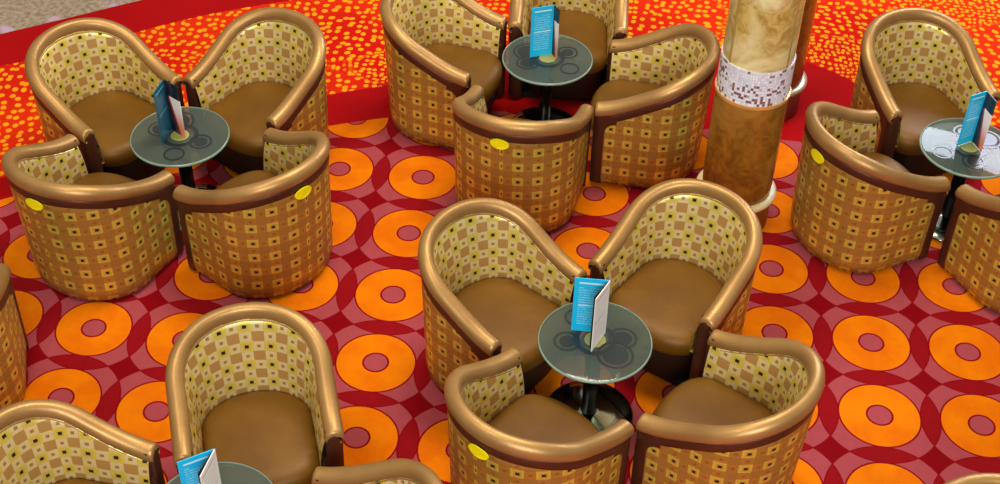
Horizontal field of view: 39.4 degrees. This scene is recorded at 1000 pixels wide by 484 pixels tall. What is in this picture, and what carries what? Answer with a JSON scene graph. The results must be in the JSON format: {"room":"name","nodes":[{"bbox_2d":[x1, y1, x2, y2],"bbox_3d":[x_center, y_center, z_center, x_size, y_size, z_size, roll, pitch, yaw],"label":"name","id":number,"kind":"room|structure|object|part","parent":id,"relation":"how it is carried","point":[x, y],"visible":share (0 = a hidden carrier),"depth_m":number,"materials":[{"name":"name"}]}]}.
{"room":"ship interior","nodes":[
{"label":"ship interior","id":0,"kind":"room"},
{"bbox_2d":[0,0,999,483],"bbox_3d":[-0.191,-1.439,8.945,15.040,0.001,15.510,6,42,5],"label":"floor","id":1,"kind":"structure","parent":0,"point":[910,358],"depth_m":7.02,"materials":[{"name":"carpet"}]},
{"bbox_2d":[0,263,28,408],"bbox_3d":[-2.506,0.427,6.196,0.686,0.773,0.670,-8,43,-11],"label":"armchair","id":2,"kind":"object","parent":1,"relation":"on","point":[14,344],"visible":0.97,"depth_m":6.27,"materials":[{"name":"brown fabric"}]},
{"bbox_3d":[-2.277,0.327,6.481,0.089,0.500,0.127,-8,43,-11],"label":"arm","id":3,"kind":"part","parent":2,"relation":"part of","materials":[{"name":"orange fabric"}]},
{"bbox_2d":[0,399,164,483],"bbox_3d":[-1.712,1.078,5.484,0.670,0.773,0.686,9,42,9],"label":"armchair","id":4,"kind":"object","parent":1,"relation":"on","point":[43,441],"visible":1,"depth_m":5.55,"materials":[{"name":"brown fabric"}]},
{"bbox_2d":[54,478,106,483],"bbox_3d":[-1.657,1.160,5.539,0.549,0.138,0.478,9,42,9],"label":"seat cushion","id":5,"kind":"object","parent":4,"relation":"on","point":[56,480],"depth_m":5.67,"materials":[{"name":"leather"}]},
{"bbox_3d":[-1.438,1.009,5.737,0.127,0.500,0.089,9,42,9],"label":"arm","id":6,"kind":"part","parent":4,"relation":"part of","materials":[{"name":"brown metal"}]},
{"bbox_2d":[1,134,183,299],"bbox_3d":[-2.034,-0.179,6.891,0.686,0.773,0.672,20,45,20],"label":"armchair","id":7,"kind":"object","parent":1,"relation":"on","point":[99,235],"visible":0.99,"depth_m":6.76,"materials":[{"name":"brown fabric"}]},
{"bbox_3d":[-2.037,-0.256,6.807,0.585,0.436,0.540,20,45,20],"label":"panel","id":8,"kind":"part","parent":7,"relation":"part of","materials":[{"name":"fabric"}]},
{"bbox_3d":[-2.049,-0.137,6.890,0.663,0.659,0.577,20,45,20],"label":"panel","id":9,"kind":"part","parent":7,"relation":"part of","materials":[{"name":"fabric"}]},
{"bbox_2d":[73,172,135,184],"bbox_3d":[-2.006,-0.142,6.995,0.478,0.138,0.549,20,45,20],"label":"seat cushion","id":10,"kind":"object","parent":7,"relation":"on","point":[79,178],"depth_m":7.11,"materials":[{"name":"leather"}]},
{"bbox_3d":[-1.675,-0.128,7.011,0.089,0.500,0.127,20,45,20],"label":"arm","id":11,"kind":"part","parent":7,"relation":"part of","materials":[{"name":"brown metal"}]},
{"bbox_2d":[25,17,190,180],"bbox_3d":[-2.128,-0.721,7.500,0.670,0.773,0.686,28,48,27],"label":"armchair","id":12,"kind":"object","parent":1,"relation":"on","point":[92,80],"visible":0.84,"depth_m":7.49,"materials":[{"name":"brown fabric"}]},
{"bbox_3d":[-2.137,-0.397,7.301,0.127,0.500,0.089,28,48,27],"label":"arm","id":13,"kind":"part","parent":12,"relation":"part of","materials":[{"name":"brown metal"}]},
{"bbox_3d":[-2.138,-0.812,7.430,0.540,0.436,0.585,28,48,27],"label":"panel","id":14,"kind":"part","parent":12,"relation":"part of","materials":[{"name":"fabric"}]},
{"bbox_3d":[-2.156,-0.712,7.535,0.577,0.659,0.663,28,48,27],"label":"panel","id":15,"kind":"part","parent":12,"relation":"part of","materials":[{"name":"fabric"}]},
{"bbox_2d":[70,90,161,166],"bbox_3d":[-2.084,-0.624,7.537,0.549,0.138,0.478,28,48,27],"label":"seat cushion","id":16,"kind":"object","parent":12,"relation":"on","point":[113,115],"depth_m":7.47,"materials":[{"name":"leather"}]},
{"bbox_3d":[-1.781,-0.699,7.650,0.127,0.500,0.089,28,48,27],"label":"arm","id":17,"kind":"part","parent":12,"relation":"part of","materials":[{"name":"brown wood"}]},
{"bbox_2d":[130,107,229,232],"bbox_3d":[-1.645,-0.364,7.318,0.505,0.496,0.505,28,48,26],"label":"cocktail table","id":18,"kind":"object","parent":1,"relation":"on","point":[181,144],"visible":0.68,"depth_m":7.19,"materials":[{"name":"clear glass"}]},
{"bbox_2d":[153,79,185,143],"bbox_3d":[-1.654,-0.651,7.029,0.102,0.315,0.127,6,42,5],"label":"menu","id":19,"kind":"object","parent":18,"relation":"on","point":[166,95],"visible":1,"depth_m":7.04,"materials":[{"name":"blue paper"}]},
{"bbox_3d":[-1.698,-0.655,7.032,0.004,0.315,0.126,9,42,9],"label":"panel","id":20,"kind":"part","parent":19,"relation":"part of","materials":[{"name":"blue paper"}]},
{"bbox_3d":[-1.644,-0.673,7.054,0.104,0.315,0.004,29,48,28],"label":"panel","id":21,"kind":"part","parent":19,"relation":"part of","materials":[{"name":"paper"}]},
{"bbox_3d":[-1.641,-0.532,7.169,0.132,0.007,0.132,28,48,26],"label":"mounting plate","id":22,"kind":"part","parent":18,"relation":"part of","materials":[{"name":"gold metal"}]},
{"bbox_3d":[-1.645,-0.363,7.319,0.070,0.446,0.070,28,48,26],"label":"post","id":23,"kind":"part","parent":18,"relation":"part of","materials":[{"name":"black metal"}]},
{"bbox_2d":[167,462,272,483],"bbox_3d":[-1.104,1.225,5.545,0.505,0.496,0.505,-15,44,-17],"label":"cocktail table","id":24,"kind":"object","parent":1,"relation":"on","point":[219,463],"visible":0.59,"depth_m":5.55,"materials":[{"name":"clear glass"}]},
{"bbox_2d":[177,448,220,483],"bbox_3d":[-1.136,0.922,5.272,0.112,0.315,0.138,10,42,10],"label":"menu","id":25,"kind":"object","parent":24,"relation":"on","point":[202,468],"visible":1,"depth_m":5.21,"materials":[{"name":"blue paper"}]},
{"bbox_3d":[-1.090,0.928,5.267,0.004,0.313,0.120,14,43,14],"label":"panel","id":26,"kind":"part","parent":25,"relation":"part of","materials":[{"name":"black"}]},
{"bbox_3d":[-1.084,0.932,5.262,0.004,0.315,0.137,10,42,10],"label":"panel","id":27,"kind":"part","parent":25,"relation":"part of","materials":[{"name":"white paper"}]},
{"bbox_2d":[173,128,332,297],"bbox_3d":[-1.168,-0.199,6.938,0.672,0.773,0.686,29,48,27],"label":"armchair","id":28,"kind":"object","parent":1,"relation":"on","point":[265,233],"visible":1,"depth_m":6.78,"materials":[{"name":"brown fabric"}]},
{"bbox_3d":[-1.523,-0.060,6.938,0.127,0.500,0.089,29,48,27],"label":"arm","id":29,"kind":"part","parent":28,"relation":"part of","materials":[{"name":"brown metal"}]},
{"bbox_2d":[215,170,276,189],"bbox_3d":[-1.218,-0.152,7.029,0.549,0.138,0.478,29,48,27],"label":"seat cushion","id":30,"kind":"object","parent":28,"relation":"on","point":[250,177],"depth_m":7.13,"materials":[{"name":"leather"}]},
{"bbox_3d":[-1.156,-0.278,6.856,0.540,0.436,0.585,29,48,27],"label":"panel","id":31,"kind":"part","parent":28,"relation":"part of","materials":[{"name":"fabric"}]},
{"bbox_2d":[165,302,343,483],"bbox_3d":[-1.025,0.746,5.879,0.686,0.773,0.670,-8,42,-10],"label":"armchair","id":32,"kind":"object","parent":1,"relation":"on","point":[253,383],"visible":0.89,"depth_m":5.84,"materials":[{"name":"brown leather"}]},
{"bbox_3d":[-1.027,0.652,5.814,0.585,0.436,0.540,-8,42,-10],"label":"panel","id":33,"kind":"part","parent":32,"relation":"part of","materials":[{"name":"fabric"}]},
{"bbox_2d":[202,391,319,483],"bbox_3d":[-1.015,0.856,5.900,0.478,0.138,0.549,-8,42,-10],"label":"seat cushion","id":34,"kind":"object","parent":32,"relation":"on","point":[272,433],"depth_m":5.85,"materials":[{"name":"leather"}]},
{"bbox_3d":[-0.695,0.930,5.847,0.089,0.500,0.127,-8,42,-10],"label":"arm","id":35,"kind":"part","parent":32,"relation":"part of","materials":[{"name":"brown wood"}]},
{"bbox_2d":[183,7,328,173],"bbox_3d":[-1.273,-0.787,7.598,0.686,0.773,0.670,26,47,25],"label":"armchair","id":36,"kind":"object","parent":1,"relation":"on","point":[266,69],"visible":0.88,"depth_m":7.57,"materials":[{"name":"brown fabric"}]},
{"bbox_3d":[-1.638,-0.705,7.662,0.089,0.500,0.127,26,47,25],"label":"arm","id":37,"kind":"part","parent":36,"relation":"part of","materials":[{"name":"brown metal"}]},
{"bbox_2d":[204,81,292,156],"bbox_3d":[-1.308,-0.683,7.625,0.478,0.138,0.549,26,47,25],"label":"seat cushion","id":38,"kind":"object","parent":36,"relation":"on","point":[245,106],"depth_m":7.55,"materials":[{"name":"leather"}]},
{"bbox_3d":[-1.262,-0.879,7.531,0.585,0.436,0.540,26,47,25],"label":"panel","id":39,"kind":"part","parent":36,"relation":"part of","materials":[{"name":"fabric"}]},
{"bbox_3d":[-1.253,-0.781,7.638,0.663,0.659,0.577,26,47,25],"label":"panel","id":40,"kind":"part","parent":36,"relation":"part of","materials":[{"name":"fabric"}]},
{"bbox_3d":[-1.165,-0.472,7.413,0.089,0.500,0.127,26,47,25],"label":"arm","id":41,"kind":"part","parent":36,"relation":"part of","materials":[{"name":"brown leather"}]},
{"bbox_2d":[311,458,442,483],"bbox_3d":[-0.530,1.246,5.330,0.670,0.773,0.686,9,42,8],"label":"armchair","id":42,"kind":"object","parent":1,"relation":"on","point":[398,470],"visible":1,"depth_m":5.37,"materials":[{"name":"brown leather"}]},
{"bbox_3d":[-0.514,1.163,5.252,0.540,0.436,0.585,9,42,8],"label":"panel","id":43,"kind":"part","parent":42,"relation":"part of","materials":[{"name":"fabric"}]},
{"bbox_2d":[380,0,507,148],"bbox_3d":[-0.329,-1.038,7.907,0.670,0.773,0.686,14,43,14],"label":"armchair","id":44,"kind":"object","parent":1,"relation":"on","point":[436,50],"visible":0.92,"depth_m":7.86,"materials":[{"name":"brown fabric"}]},
{"bbox_3d":[-0.361,-1.023,7.936,0.577,0.659,0.663,14,43,14],"label":"panel","id":45,"kind":"part","parent":44,"relation":"part of","materials":[{"name":"fabric"}]},
{"bbox_3d":[-0.340,-1.126,7.835,0.540,0.436,0.585,14,43,14],"label":"panel","id":46,"kind":"part","parent":44,"relation":"part of","materials":[{"name":"fabric"}]},
{"bbox_3d":[-0.222,-0.723,7.723,0.127,0.500,0.089,14,43,14],"label":"arm","id":47,"kind":"part","parent":44,"relation":"part of","materials":[{"name":"brown leather"}]},
{"bbox_2d":[424,43,501,102],"bbox_3d":[-0.275,-0.952,7.957,0.549,0.138,0.478,14,43,14],"label":"seat cushion","id":48,"kind":"object","parent":44,"relation":"on","point":[483,61],"depth_m":7.97,"materials":[{"name":"leather"}]},
{"bbox_3d":[-0.029,-1.086,8.136,0.127,0.500,0.089,14,43,14],"label":"arm","id":49,"kind":"part","parent":44,"relation":"part of","materials":[{"name":"brown metal"}]},
{"bbox_2d":[418,198,586,393],"bbox_3d":[-0.028,0.282,6.430,0.670,0.773,0.686,30,49,29],"label":"armchair","id":50,"kind":"object","parent":1,"relation":"on","point":[491,275],"visible":0.91,"depth_m":6.42,"materials":[{"name":"brown fabric"}]},
{"bbox_3d":[-0.055,0.604,6.232,0.127,0.500,0.089,30,49,29],"label":"arm","id":51,"kind":"part","parent":50,"relation":"part of","materials":[{"name":"brown leather"}]},
{"bbox_3d":[-0.054,0.289,6.467,0.577,0.659,0.663,30,49,29],"label":"panel","id":52,"kind":"part","parent":50,"relation":"part of","materials":[{"name":"fabric"}]},
{"bbox_3d":[-0.037,0.190,6.362,0.540,0.436,0.585,30,49,29],"label":"panel","id":53,"kind":"part","parent":50,"relation":"part of","materials":[{"name":"fabric"}]},
{"bbox_2d":[455,277,567,373],"bbox_3d":[0.015,0.379,6.466,0.549,0.138,0.478,30,49,29],"label":"seat cushion","id":54,"kind":"object","parent":50,"relation":"on","point":[513,309],"depth_m":6.44,"materials":[{"name":"leather"}]},
{"bbox_3d":[0.325,0.316,6.567,0.127,0.500,0.089,30,49,29],"label":"arm","id":55,"kind":"part","parent":50,"relation":"part of","materials":[{"name":"brown metal"}]},
{"bbox_2d":[452,85,593,231],"bbox_3d":[0.096,-0.498,7.311,0.686,0.773,0.672,11,42,11],"label":"armchair","id":56,"kind":"object","parent":1,"relation":"on","point":[539,168],"visible":0.98,"depth_m":7.08,"materials":[{"name":"brown fabric"}]},
{"bbox_3d":[0.094,-0.575,7.226,0.585,0.436,0.540,11,42,11],"label":"panel","id":57,"kind":"part","parent":56,"relation":"part of","materials":[{"name":"fabric"}]},
{"bbox_2d":[505,118,532,120],"bbox_3d":[0.109,-0.465,7.419,0.478,0.138,0.549,11,42,11],"label":"seat cushion","id":58,"kind":"object","parent":56,"relation":"on","point":[505,118],"depth_m":7.56,"materials":[{"name":"leather"}]},
{"bbox_3d":[0.432,-0.500,7.489,0.089,0.500,0.127,11,42,11],"label":"arm","id":59,"kind":"part","parent":56,"relation":"part of","materials":[{"name":"brown metal"}]},
{"bbox_2d":[444,348,633,483],"bbox_3d":[0.114,0.840,5.804,0.686,0.773,0.672,31,49,29],"label":"armchair","id":60,"kind":"object","parent":1,"relation":"on","point":[498,433],"visible":1,"depth_m":5.65,"materials":[{"name":"brown fabric"}]},
{"bbox_3d":[0.108,0.762,5.721,0.585,0.436,0.540,31,49,29],"label":"panel","id":61,"kind":"part","parent":60,"relation":"part of","materials":[{"name":"fabric"}]},
{"bbox_3d":[0.092,0.880,5.806,0.663,0.659,0.577,31,49,29],"label":"panel","id":62,"kind":"part","parent":60,"relation":"part of","materials":[{"name":"fabric"}]},
{"bbox_2d":[487,394,599,442],"bbox_3d":[0.152,0.883,5.902,0.478,0.138,0.549,31,49,29],"label":"seat cushion","id":63,"kind":"object","parent":60,"relation":"on","point":[536,417],"depth_m":5.95,"materials":[{"name":"leather"}]},
{"bbox_3d":[0.475,0.948,5.861,0.089,0.500,0.127,31,49,29],"label":"arm","id":64,"kind":"part","parent":60,"relation":"part of","materials":[{"name":"brown leather"}]},
{"bbox_2d":[502,34,592,120],"bbox_3d":[0.259,-0.838,7.907,0.505,0.496,0.505,-8,42,-10],"label":"cocktail table","id":65,"kind":"object","parent":1,"relation":"on","point":[544,112],"visible":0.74,"depth_m":7.80,"materials":[{"name":"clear glass"}]},
{"bbox_2d":[530,5,559,58],"bbox_3d":[0.245,-1.152,7.647,0.152,0.315,0.049,3,42,2],"label":"menu","id":66,"kind":"object","parent":65,"relation":"on","point":[545,19],"visible":1,"depth_m":7.64,"materials":[{"name":"blue paper"}]},
{"bbox_3d":[0.304,-1.149,7.645,0.004,0.315,0.055,-19,46,-22],"label":"panel","id":67,"kind":"part","parent":66,"relation":"part of","materials":[{"name":"paper"}]},
{"bbox_3d":[0.259,-0.837,7.908,0.070,0.446,0.070,-8,42,-10],"label":"post","id":68,"kind":"part","parent":65,"relation":"part of","materials":[{"name":"black metal"}]},
{"bbox_3d":[0.263,-1.006,7.757,0.132,0.007,0.132,-8,42,-10],"label":"mounting plate","id":69,"kind":"part","parent":65,"relation":"part of","materials":[{"name":"gold metal"}]},
{"bbox_2d":[508,0,628,100],"bbox_3d":[0.403,-1.292,8.214,0.686,0.773,0.670,4,42,2],"label":"armchair","id":70,"kind":"object","parent":1,"relation":"on","point":[594,23],"visible":0.77,"depth_m":8.17,"materials":[{"name":"brown leather"}]},
{"bbox_3d":[0.094,-1.084,8.137,0.089,0.500,0.127,4,42,2],"label":"arm","id":71,"kind":"part","parent":70,"relation":"part of","materials":[{"name":"brown metal"}]},
{"bbox_2d":[526,10,607,74],"bbox_3d":[0.396,-1.181,8.234,0.478,0.138,0.549,4,42,2],"label":"seat cushion","id":72,"kind":"object","parent":70,"relation":"on","point":[589,27],"depth_m":8.14,"materials":[{"name":"leather"}]},
{"bbox_3d":[0.405,-1.387,8.150,0.585,0.436,0.540,4,42,2],"label":"panel","id":73,"kind":"part","parent":70,"relation":"part of","materials":[{"name":"fabric"}]},
{"bbox_3d":[0.675,-1.048,8.114,0.089,0.500,0.127,4,42,2],"label":"arm","id":74,"kind":"part","parent":70,"relation":"part of","materials":[{"name":"brown metal"}]},
{"bbox_2d":[537,302,652,431],"bbox_3d":[0.412,0.611,6.279,0.505,0.496,0.505,6,42,5],"label":"cocktail table","id":75,"kind":"object","parent":1,"relation":"on","point":[602,404],"visible":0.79,"depth_m":6.25,"materials":[{"name":"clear glass"}]},
{"bbox_2d":[571,277,609,351],"bbox_3d":[0.384,0.314,6.000,0.152,0.315,0.127,6,42,5],"label":"menu","id":76,"kind":"object","parent":75,"relation":"on","point":[591,296],"visible":1,"depth_m":6.01,"materials":[{"name":"blue paper"}]},
{"bbox_3d":[0.427,0.315,6.002,0.004,0.313,0.118,26,47,25],"label":"panel","id":77,"kind":"part","parent":76,"relation":"part of","materials":[{"name":"white paper"}]},
{"bbox_3d":[0.432,0.320,5.995,0.004,0.315,0.135,22,45,21],"label":"panel","id":78,"kind":"part","parent":76,"relation":"part of","materials":[{"name":"white paper"}]},
{"bbox_3d":[0.412,0.613,6.280,0.070,0.446,0.070,6,42,5],"label":"post","id":79,"kind":"part","parent":75,"relation":"part of","materials":[{"name":"black metal"}]},
{"bbox_3d":[0.416,0.443,6.129,0.132,0.007,0.132,6,42,5],"label":"mounting plate","id":80,"kind":"part","parent":75,"relation":"part of","materials":[{"name":"gold metal"}]},
{"bbox_2d":[589,23,719,187],"bbox_3d":[0.828,-0.777,7.646,0.670,0.773,0.686,8,42,7],"label":"armchair","id":81,"kind":"object","parent":1,"relation":"on","point":[649,116],"visible":1,"depth_m":7.53,"materials":[{"name":"brown fabric"}]},
{"bbox_3d":[0.558,-0.535,7.533,0.127,0.500,0.089,8,42,7],"label":"arm","id":82,"kind":"part","parent":81,"relation":"part of","materials":[{"name":"brown metal"}]},
{"bbox_3d":[0.667,-0.914,7.963,0.127,0.500,0.089,8,42,7],"label":"arm","id":83,"kind":"part","parent":81,"relation":"part of","materials":[{"name":"brown metal"}]},
{"bbox_2d":[590,79,665,131],"bbox_3d":[0.768,-0.714,7.718,0.549,0.138,0.478,8,42,7],"label":"seat cushion","id":84,"kind":"object","parent":81,"relation":"on","point":[613,89],"depth_m":7.78,"materials":[{"name":"leather"}]},
{"bbox_3d":[0.861,-0.750,7.663,0.577,0.659,0.663,8,42,7],"label":"panel","id":85,"kind":"part","parent":81,"relation":"part of","materials":[{"name":"fabric"}]},
{"bbox_3d":[0.844,-0.861,7.570,0.540,0.436,0.585,8,42,7],"label":"panel","id":86,"kind":"part","parent":81,"relation":"part of","materials":[{"name":"fabric"}]},
{"bbox_2d":[586,178,762,386],"bbox_3d":[0.840,0.190,6.558,0.686,0.773,0.670,28,48,27],"label":"armchair","id":87,"kind":"object","parent":1,"relation":"on","point":[683,257],"visible":0.94,"depth_m":6.53,"materials":[{"name":"brown leather"}]},
{"bbox_3d":[0.475,0.263,6.632,0.089,0.500,0.127,28,48,27],"label":"arm","id":88,"kind":"part","parent":87,"relation":"part of","materials":[{"name":"brown metal"}]},
{"bbox_2d":[608,259,722,355],"bbox_3d":[0.802,0.293,6.586,0.478,0.138,0.549,28,48,27],"label":"seat cushion","id":89,"kind":"object","parent":87,"relation":"on","point":[670,296],"depth_m":6.52,"materials":[{"name":"leather"}]},
{"bbox_3d":[0.851,0.098,6.490,0.585,0.436,0.540,28,48,27],"label":"panel","id":90,"kind":"part","parent":87,"relation":"part of","materials":[{"name":"fabric"}]},
{"bbox_3d":[0.861,0.196,6.598,0.663,0.659,0.577,28,48,27],"label":"panel","id":91,"kind":"part","parent":87,"relation":"part of","materials":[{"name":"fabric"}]},
{"bbox_3d":[0.935,0.507,6.370,0.089,0.500,0.127,28,48,27],"label":"arm","id":92,"kind":"part","parent":87,"relation":"part of","materials":[{"name":"brown leather"}]},
{"bbox_2d":[630,329,824,483],"bbox_3d":[0.974,0.770,5.908,0.670,0.773,0.686,26,47,25],"label":"armchair","id":93,"kind":"object","parent":1,"relation":"on","point":[747,418],"visible":1,"depth_m":5.78,"materials":[{"name":"brown fabric"}]},
{"bbox_3d":[0.627,0.921,5.895,0.127,0.500,0.089,26,47,25],"label":"arm","id":94,"kind":"part","parent":93,"relation":"part of","materials":[{"name":"brown metal"}]},
{"bbox_3d":[0.965,0.611,6.254,0.127,0.500,0.089,26,47,25],"label":"arm","id":95,"kind":"part","parent":93,"relation":"part of","materials":[{"name":"brown metal"}]},
{"bbox_2d":[652,377,773,424],"bbox_3d":[0.925,0.818,5.998,0.549,0.138,0.478,26,47,25],"label":"seat cushion","id":96,"kind":"object","parent":93,"relation":"on","point":[700,400],"depth_m":6.04,"materials":[{"name":"leather"}]},
{"bbox_3d":[1.002,0.806,5.915,0.577,0.659,0.663,26,47,25],"label":"panel","id":97,"kind":"part","parent":93,"relation":"part of","materials":[{"name":"fabric"}]},
{"bbox_3d":[0.989,0.690,5.827,0.540,0.436,0.585,26,47,25],"label":"panel","id":98,"kind":"part","parent":93,"relation":"part of","materials":[{"name":"fabric"}]},
{"bbox_2d":[697,0,805,228],"bbox_3d":[1.279,-1.462,6.358,0.424,3.525,0.424,28,48,26],"label":"column","id":99,"kind":"structure","parent":1,"relation":"on","point":[753,80],"depth_m":6.84,"materials":[{"name":"brown"}]},
{"bbox_2d":[784,0,817,120],"bbox_3d":[1.612,-2.139,7.129,0.424,3.525,0.424,28,48,26],"label":"column","id":100,"kind":"structure","parent":1,"relation":"on","point":[799,79],"depth_m":7.93,"materials":[{"name":"brown"}]},
{"bbox_2d":[791,101,950,272],"bbox_3d":[1.852,-0.324,7.166,0.672,0.773,0.686,-15,44,-18],"label":"armchair","id":101,"kind":"object","parent":1,"relation":"on","point":[855,208],"visible":1,"depth_m":7.00,"materials":[{"name":"brown fabric"}]},
{"bbox_3d":[1.843,-0.406,7.086,0.540,0.436,0.585,-15,44,-18],"label":"panel","id":102,"kind":"part","parent":101,"relation":"part of","materials":[{"name":"fabric"}]},
{"bbox_2d":[861,152,909,172],"bbox_3d":[1.906,-0.267,7.248,0.549,0.138,0.478,-15,44,-18],"label":"seat cushion","id":103,"kind":"object","parent":101,"relation":"on","point":[878,157],"depth_m":7.35,"materials":[{"name":"leather"}]},
{"bbox_3d":[2.167,-0.117,7.108,0.127,0.500,0.089,-15,44,-18],"label":"arm","id":104,"kind":"part","parent":101,"relation":"part of","materials":[{"name":"brown metal"}]},
{"bbox_2d":[850,8,999,175],"bbox_3d":[2.290,-0.799,7.713,0.686,0.773,0.670,-12,43,-14],"label":"armchair","id":105,"kind":"object","parent":1,"relation":"on","point":[918,68],"visible":0.83,"depth_m":7.67,"materials":[{"name":"brown leather"}]},
{"bbox_3d":[2.278,-0.797,7.757,0.663,0.659,0.577,-12,43,-14],"label":"panel","id":106,"kind":"part","parent":105,"relation":"part of","materials":[{"name":"fabric"}]},
{"bbox_3d":[2.080,-0.521,7.561,0.089,0.500,0.127,-12,43,-14],"label":"arm","id":107,"kind":"part","parent":105,"relation":"part of","materials":[{"name":"brown metal"}]},
{"bbox_2d":[888,82,964,154],"bbox_3d":[2.307,-0.690,7.735,0.478,0.138,0.549,-12,43,-14],"label":"seat cushion","id":108,"kind":"object","parent":105,"relation":"on","point":[921,104],"depth_m":7.65,"materials":[{"name":"leather"}]},
{"bbox_3d":[2.287,-0.893,7.648,0.585,0.436,0.540,-12,43,-14],"label":"panel","id":109,"kind":"part","parent":105,"relation":"part of","materials":[{"name":"fabric"}]},
{"bbox_3d":[2.633,-0.636,7.706,0.089,0.500,0.127,-12,43,-14],"label":"arm","id":110,"kind":"part","parent":105,"relation":"part of","materials":[{"name":"brown metal"}]},
{"bbox_2d":[919,118,999,241],"bbox_3d":[2.418,-0.308,7.371,0.505,0.496,0.505,13,43,12],"label":"cocktail table","id":111,"kind":"object","parent":1,"relation":"on","point":[968,152],"visible":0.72,"depth_m":7.26,"materials":[{"name":"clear glass"}]},
{"bbox_3d":[2.418,-0.307,7.372,0.070,0.446,0.070,13,43,12],"label":"post","id":112,"kind":"part","parent":111,"relation":"part of","materials":[{"name":"black metal"}]},
{"bbox_3d":[2.422,-0.476,7.222,0.132,0.007,0.132,13,43,12],"label":"mounting plate","id":113,"kind":"part","parent":111,"relation":"part of","materials":[{"name":"gold metal"}]},
{"bbox_2d":[956,91,996,150],"bbox_3d":[2.414,-0.606,7.093,0.102,0.315,0.097,-9,43,-11],"label":"menu","id":114,"kind":"object","parent":111,"relation":"on","point":[981,107],"visible":1,"depth_m":7.11,"materials":[{"name":"blue paper"}]},
{"bbox_3d":[2.405,-0.629,7.119,0.102,0.315,0.004,-17,45,-20],"label":"panel","id":115,"kind":"part","parent":114,"relation":"part of","materials":[{"name":"blue paper"}]},
{"bbox_3d":[2.462,-0.612,7.102,0.004,0.315,0.095,-9,43,-11],"label":"panel","id":116,"kind":"part","parent":114,"relation":"part of","materials":[{"name":"paper"}]},
{"bbox_2d":[937,184,999,312],"bbox_3d":[2.675,-0.087,6.921,0.686,0.773,0.670,-16,44,-19],"label":"armchair","id":117,"kind":"object","parent":1,"relation":"on","point":[970,248],"visible":1,"depth_m":6.91,"materials":[{"name":"brown fabric"}]},
{"bbox_3d":[2.319,-0.061,7.049,0.089,0.500,0.127,-16,44,-19],"label":"arm","id":118,"kind":"part","parent":117,"relation":"part of","materials":[{"name":"brown metal"}]},
{"bbox_3d":[2.690,-0.043,6.920,0.663,0.659,0.577,-16,44,-19],"label":"panel","id":119,"kind":"part","parent":117,"relation":"part of","materials":[{"name":"fabric"}]},
{"bbox_2d":[944,473,999,483],"bbox_3d":[1.835,1.363,5.265,0.686,0.773,0.670,-3,42,-6],"label":"armchair","id":120,"kind":"object","parent":1,"relation":"on","point":[977,478],"visible":1,"depth_m":5.22,"materials":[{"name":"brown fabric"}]}
]}

